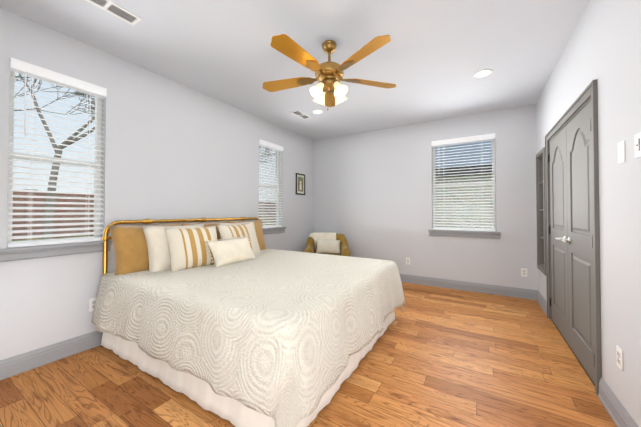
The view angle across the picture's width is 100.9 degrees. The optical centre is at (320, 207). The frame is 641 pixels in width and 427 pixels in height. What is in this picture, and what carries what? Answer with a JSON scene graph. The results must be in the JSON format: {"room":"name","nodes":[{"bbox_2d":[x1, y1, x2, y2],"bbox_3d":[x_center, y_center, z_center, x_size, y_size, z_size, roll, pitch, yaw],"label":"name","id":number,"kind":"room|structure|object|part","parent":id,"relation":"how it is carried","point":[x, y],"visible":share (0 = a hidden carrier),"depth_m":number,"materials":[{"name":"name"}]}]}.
{"room":"bedroom","nodes":[
{"label":"bedroom","id":0,"kind":"room"},
{"bbox_2d":[0,7,313,359],"bbox_3d":[-1.585,-0.093,3.364,0.140,2.740,5.610,0,-1,31],"label":"wall","id":1,"kind":"structure","parent":0,"point":[171,149],"depth_m":2.72,"materials":[{"name":"paint"}]},
{"bbox_2d":[0,331,101,379],"bbox_3d":[-1.516,1.207,3.304,0.021,0.137,5.330,0,-1,31],"label":"baseboard","id":2,"kind":"structure","parent":1,"relation":"attached to","point":[20,363],"depth_m":2.14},
{"bbox_2d":[7,70,101,241],"bbox_3d":[-2.279,-0.411,2.297,0.050,1.433,0.598,0,-1,31],"label":"window","id":3,"kind":"structure","parent":1,"relation":"in","point":[11,109],"depth_m":2.26,"materials":[{"name":"plastic"}]},
{"bbox_2d":[7,57,106,247],"bbox_3d":[-2.202,-0.413,2.251,0.074,1.430,0.598,0,-1,31],"label":"window blind","id":4,"kind":"object","parent":3,"relation":"attached to","point":[41,73],"visible":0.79,"depth_m":2.21,"materials":[{"name":"white plastic"}]},
{"bbox_2d":[24,72,25,135],"bbox_3d":[-2.281,-0.801,2.045,0.010,0.495,0.008,0,-1,31],"label":"wand","id":5,"kind":"object","parent":4,"relation":"hanging from","point":[25,109],"visible":1,"depth_m":2.04,"materials":[{"name":"white plastic"}]},
{"bbox_2d":[0,240,112,261],"bbox_3d":[-2.204,0.354,2.241,0.125,0.096,0.710,0,-1,31],"label":"sill","id":6,"kind":"structure","parent":1,"relation":"attached to","point":[19,253],"depth_m":2.15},
{"bbox_2d":[89,297,95,311],"bbox_3d":[-2.064,0.878,2.413,0.009,0.116,0.070,0,-1,31],"label":"electrical outlet","id":7,"kind":"object","parent":1,"relation":"attached to","point":[92,301],"visible":0.65,"depth_m":2.40,"materials":[{"name":"white plastic"}]},
{"bbox_2d":[259,146,278,225],"bbox_3d":[-0.924,-0.380,4.540,0.050,1.433,0.598,0,-1,31],"label":"window","id":8,"kind":"structure","parent":1,"relation":"in","point":[269,162],"depth_m":4.59,"materials":[{"name":"plastic"}]},
{"bbox_2d":[259,139,283,227],"bbox_3d":[-0.848,-0.381,4.494,0.074,1.430,0.598,0,-1,31],"label":"window blind","id":9,"kind":"object","parent":8,"relation":"attached to","point":[266,144],"visible":0.85,"depth_m":4.47,"materials":[{"name":"white plastic"}]},
{"bbox_2d":[263,227,285,233],"bbox_3d":[-0.849,0.386,4.484,0.125,0.096,0.710,0,-1,31],"label":"sill","id":10,"kind":"structure","parent":1,"relation":"attached to","point":[273,230],"depth_m":4.49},
{"bbox_2d":[296,173,304,194],"bbox_3d":[-0.391,-0.463,5.189,0.021,0.410,0.300,0,-1,31],"label":"picture frame","id":11,"kind":"object","parent":1,"relation":"attached to","point":[300,184],"visible":1,"depth_m":5.18,"materials":[{"name":"black wood"}]},
{"bbox_2d":[298,177,302,191],"bbox_3d":[-0.391,-0.463,5.189,0.002,0.282,0.182,0,-1,31],"label":"art","id":12,"kind":"object","parent":11,"relation":"attached to","point":[300,179],"depth_m":5.19},
{"bbox_2d":[0,0,589,140],"bbox_3d":[0.073,-1.527,2.382,4.015,0.100,5.610,0,-1,31],"label":"ceiling","id":13,"kind":"structure","parent":0,"point":[431,58],"depth_m":2.44,"materials":[{"name":"paint"}]},
{"bbox_2d":[86,0,141,25],"bbox_3d":[-1.559,-1.480,1.936,0.140,0.007,0.400,0,-1,31],"label":"ceiling vent","id":14,"kind":"object","parent":13,"relation":"in","point":[116,10],"visible":1,"depth_m":1.99,"materials":[{"name":"white plastic"}]},
{"bbox_2d":[290,110,310,118],"bbox_3d":[-0.302,-1.449,4.133,0.150,0.007,0.360,0,-1,31],"label":"ceiling vent","id":15,"kind":"object","parent":13,"relation":"in","point":[300,114],"visible":1,"depth_m":4.11,"materials":[{"name":"white plastic"}]},
{"bbox_2d":[312,109,322,113],"bbox_3d":[-0.044,-1.450,4.000,0.180,0.009,0.180,0,-1,31],"label":"recessed light","id":16,"kind":"object","parent":13,"relation":"in","point":[317,111],"visible":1,"depth_m":3.99,"materials":[{"name":"white plastic"}]},
{"bbox_2d":[262,34,395,109],"bbox_3d":[0.039,-1.177,2.364,1.303,0.600,1.282,0,-1,31],"label":"ceiling fan","id":17,"kind":"object","parent":13,"relation":"hanging from","point":[329,74],"visible":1,"depth_m":2.29,"materials":[{"name":"gold metal"}]},
{"bbox_2d":[474,69,492,77],"bbox_3d":[1.774,-1.466,2.890,0.180,0.009,0.180,0,-1,31],"label":"recessed light","id":18,"kind":"object","parent":13,"relation":"in","point":[483,73],"visible":1,"depth_m":2.89,"materials":[{"name":"white plastic"}]},
{"bbox_2d":[0,282,616,426],"bbox_3d":[0.061,1.264,2.350,3.985,0.003,5.610,0,-1,31],"label":"floor","id":19,"kind":"structure","parent":0,"point":[439,357],"depth_m":1.89,"materials":[{"name":"brown wood"}]},
{"bbox_2d":[91,217,404,426],"bbox_3d":[-0.531,0.690,2.720,2.290,1.155,2.260,0,-1,31],"label":"bed","id":20,"kind":"object","parent":19,"relation":"on","point":[237,323],"visible":1,"depth_m":1.87,"materials":[{"name":"white fabric"}]},
{"bbox_2d":[109,223,180,275],"bbox_3d":[-1.688,0.417,2.654,0.170,0.530,0.680,-18,-10,30],"label":"pillow","id":21,"kind":"object","parent":20,"relation":"on","point":[129,242],"depth_m":2.45,"materials":[{"name":"fabric"}]},
{"bbox_2d":[142,223,203,271],"bbox_3d":[-1.465,0.413,2.752,0.170,0.500,0.640,-22,-13,32],"label":"pillow","id":22,"kind":"object","parent":20,"relation":"on","point":[156,257],"depth_m":2.54,"materials":[{"name":"fabric"}]},
{"bbox_3d":[-1.474,0.698,3.314,0.062,1.155,2.071,0,-1,31],"label":"headboard","id":23,"kind":"part","parent":20,"relation":"part of","materials":[{"name":"gold metal"}]},
{"bbox_2d":[181,221,226,240],"bbox_3d":[-1.362,0.424,3.204,0.170,0.530,0.680,-17,-9,30],"label":"pillow","id":24,"kind":"object","parent":20,"relation":"on","point":[213,223],"depth_m":3.25,"materials":[{"name":"fabric"}]},
{"bbox_2d":[218,221,260,252],"bbox_3d":[-1.039,0.423,3.477,0.170,0.500,0.640,-21,-10,26],"label":"pillow","id":25,"kind":"object","parent":20,"relation":"on","point":[251,223],"depth_m":3.61,"materials":[{"name":"fabric"}]},
{"bbox_2d":[227,219,266,249],"bbox_3d":[-1.026,0.427,3.749,0.170,0.530,0.680,-18,-10,30],"label":"pillow","id":26,"kind":"object","parent":20,"relation":"on","point":[257,223],"depth_m":3.86,"materials":[{"name":"fabric"}]},
{"bbox_2d":[304,232,350,256],"bbox_3d":[0.116,0.883,4.805,0.803,0.827,0.751,0,-1,1],"label":"armchair","id":27,"kind":"object","parent":19,"relation":"on","point":[328,243],"visible":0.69,"depth_m":4.88,"materials":[{"name":"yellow fabric"}]},
{"bbox_2d":[306,232,335,245],"bbox_3d":[0.052,0.654,5.085,0.540,0.370,0.434,0,-1,31],"label":"throw","id":28,"kind":"object","parent":27,"relation":"on","point":[318,238],"depth_m":4.98,"materials":[{"name":"white fabric"}]},
{"bbox_2d":[316,240,340,253],"bbox_3d":[0.142,0.723,4.881,0.460,0.260,0.120,0,-19,1],"label":"pillow","id":29,"kind":"object","parent":27,"relation":"on","point":[323,246],"depth_m":4.84,"materials":[{"name":"beige fabric"}]},
{"bbox_2d":[314,104,537,289],"bbox_3d":[1.475,-0.075,4.710,3.705,2.740,0.140,0,-1,31],"label":"wall","id":30,"kind":"structure","parent":0,"point":[373,194],"depth_m":4.49,"materials":[{"name":"paint"}]},
{"bbox_2d":[432,139,495,228],"bbox_3d":[2.289,-0.376,4.269,0.888,1.468,0.050,0,-1,31],"label":"window","id":31,"kind":"structure","parent":30,"relation":"in","point":[492,147],"depth_m":4.20,"materials":[{"name":"plastic"}]},
{"bbox_2d":[431,133,495,230],"bbox_3d":[2.243,-0.378,4.193,0.888,1.464,0.074,0,-1,31],"label":"window blind","id":32,"kind":"object","parent":31,"relation":"attached to","point":[469,139],"visible":0.96,"depth_m":4.18,"materials":[{"name":"white plastic"}]},
{"bbox_2d":[428,230,500,237],"bbox_3d":[2.244,0.406,4.183,1.000,0.096,0.125,0,-1,31],"label":"sill","id":33,"kind":"structure","parent":30,"relation":"attached to","point":[478,234],"depth_m":4.12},
{"bbox_2d":[399,274,537,299],"bbox_3d":[1.433,1.226,4.623,3.705,0.137,0.021,0,-1,31],"label":"baseboard","id":34,"kind":"structure","parent":30,"relation":"attached to","point":[530,294],"depth_m":4.07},
{"bbox_2d":[521,268,526,276],"bbox_3d":[2.889,0.916,3.755,0.070,0.116,0.009,0,-1,31],"label":"electrical outlet","id":35,"kind":"object","parent":30,"relation":"attached to","point":[524,272],"visible":1,"depth_m":3.75,"materials":[{"name":"white plastic"}]},
{"bbox_2d":[536,0,640,426],"bbox_3d":[1.706,-0.121,1.376,0.140,2.740,5.610,0,-1,31],"label":"wall","id":36,"kind":"structure","parent":0,"point":[603,47],"depth_m":1.56,"materials":[{"name":"paint"}]},
{"bbox_2d":[536,147,545,274],"bbox_3d":[2.859,0.041,3.347,0.128,1.530,0.520,0,-1,31],"label":"shelf niche","id":37,"kind":"object","parent":36,"relation":"in","point":[541,211],"visible":0.48,"depth_m":3.52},
{"bbox_2d":[537,291,546,315],"bbox_3d":[2.837,1.208,3.385,0.021,0.137,0.690,0,-1,31],"label":"baseboard","id":38,"kind":"structure","parent":36,"relation":"attached to","point":[541,301],"depth_m":3.37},
{"bbox_2d":[549,126,568,344],"bbox_3d":[2.461,0.249,2.714,0.036,2.020,0.686,0,-1,31],"label":"door leaf","id":39,"kind":"structure","parent":36,"relation":"in","point":[559,229],"depth_m":2.68,"materials":[{"name":"grey wood"}]},
{"bbox_2d":[548,100,594,383],"bbox_3d":[2.275,0.245,2.423,0.053,2.020,1.392,0,-1,31],"label":"door leaf","id":40,"kind":"structure","parent":36,"relation":"in","point":[580,248],"depth_m":2.11,"materials":[{"name":"grey wood"}]},
{"bbox_2d":[555,236,570,243],"bbox_3d":[2.242,0.294,2.442,0.058,0.062,0.371,0,-1,31],"label":"door handle","id":41,"kind":"object","parent":40,"relation":"attached to","point":[565,240],"depth_m":2.37,"materials":[{"name":"silver metal"}]},
{"bbox_3d":[2.259,0.244,2.433,0.016,1.730,1.392,0,-1,31],"label":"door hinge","id":42,"kind":"part","parent":40,"relation":"part of","materials":[{"name":"grey wood"}]},
{"bbox_2d":[545,79,601,395],"bbox_3d":[2.301,0.203,2.408,0.134,2.120,1.560,0,-1,31],"label":"door frame","id":43,"kind":"structure","parent":36,"relation":"attached to","point":[589,91],"depth_m":1.80,"materials":[{"name":"grey wood"}]},
{"bbox_2d":[598,377,637,426],"bbox_3d":[1.056,1.167,0.436,0.021,0.137,3.080,0,-1,31],"label":"baseboard","id":44,"kind":"structure","parent":36,"relation":"attached to","point":[619,414],"depth_m":1.56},
{"bbox_2d":[616,345,622,370],"bbox_3d":[1.712,0.859,1.516,0.009,0.116,0.070,0,-1,31],"label":"electrical outlet","id":45,"kind":"object","parent":36,"relation":"attached to","point":[619,352],"visible":0.98,"depth_m":1.51,"materials":[{"name":"white plastic"}]},
{"bbox_2d":[618,141,624,163],"bbox_3d":[1.678,-0.310,1.477,0.008,0.116,0.070,0,-1,31],"label":"light switch","id":46,"kind":"object","parent":36,"relation":"attached to","point":[621,152],"visible":1,"depth_m":1.47,"materials":[{"name":"white plastic"}]},
{"bbox_2d":[635,132,640,157],"bbox_3d":[1.580,-0.312,1.314,0.009,0.116,0.070,0,-1,31],"label":"light switch","id":47,"kind":"object","parent":36,"relation":"attached to","point":[638,145],"visible":1,"depth_m":1.31,"materials":[{"name":"white plastic"}]},
{"label":"outside","id":48,"kind":"structure","parent":0,"visible":0},
{"bbox_2d":[12,235,93,240],"bbox_3d":[-6.292,1.786,14.751,100.000,0.001,100.000,0,-1,31],"label":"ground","id":49,"kind":"structure","parent":48,"point":[53,238],"depth_m":16.13,"materials":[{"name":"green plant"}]},
{"bbox_2d":[12,189,93,239],"bbox_3d":[-16.709,0.367,15.223,0.500,2.850,70.500,0,-1,31],"label":"fence","id":50,"kind":"object","parent":49,"relation":"on","point":[43,210],"depth_m":16.02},
{"bbox_2d":[14,74,94,238],"bbox_3d":[-11.072,-4.954,14.963,20.271,13.529,23.651,0,-1,31],"label":"trees","id":51,"kind":"object","parent":49,"relation":"on","point":[57,156],"depth_m":9.73,"materials":[{"name":"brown plant"}]},
{"bbox_2d":[435,174,492,227],"bbox_3d":[6.810,0.345,6.482,13.000,2.650,0.300,0,-1,31],"label":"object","id":52,"kind":"object","parent":49,"relation":"on","point":[465,201],"depth_m":7.83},
{"bbox_2d":[435,164,491,176],"bbox_3d":[6.694,-1.092,6.310,14.000,0.220,0.750,0,-1,31],"label":"fascia","id":53,"kind":"object","parent":52,"relation":"on","point":[463,169],"depth_m":7.47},
{"bbox_2d":[435,140,491,167],"bbox_3d":[8.038,-2.614,8.556,14.000,2.875,5.950,0,-1,31],"label":"roof","id":54,"kind":"structure","parent":53,"relation":"on","point":[474,144],"depth_m":8.46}
]}

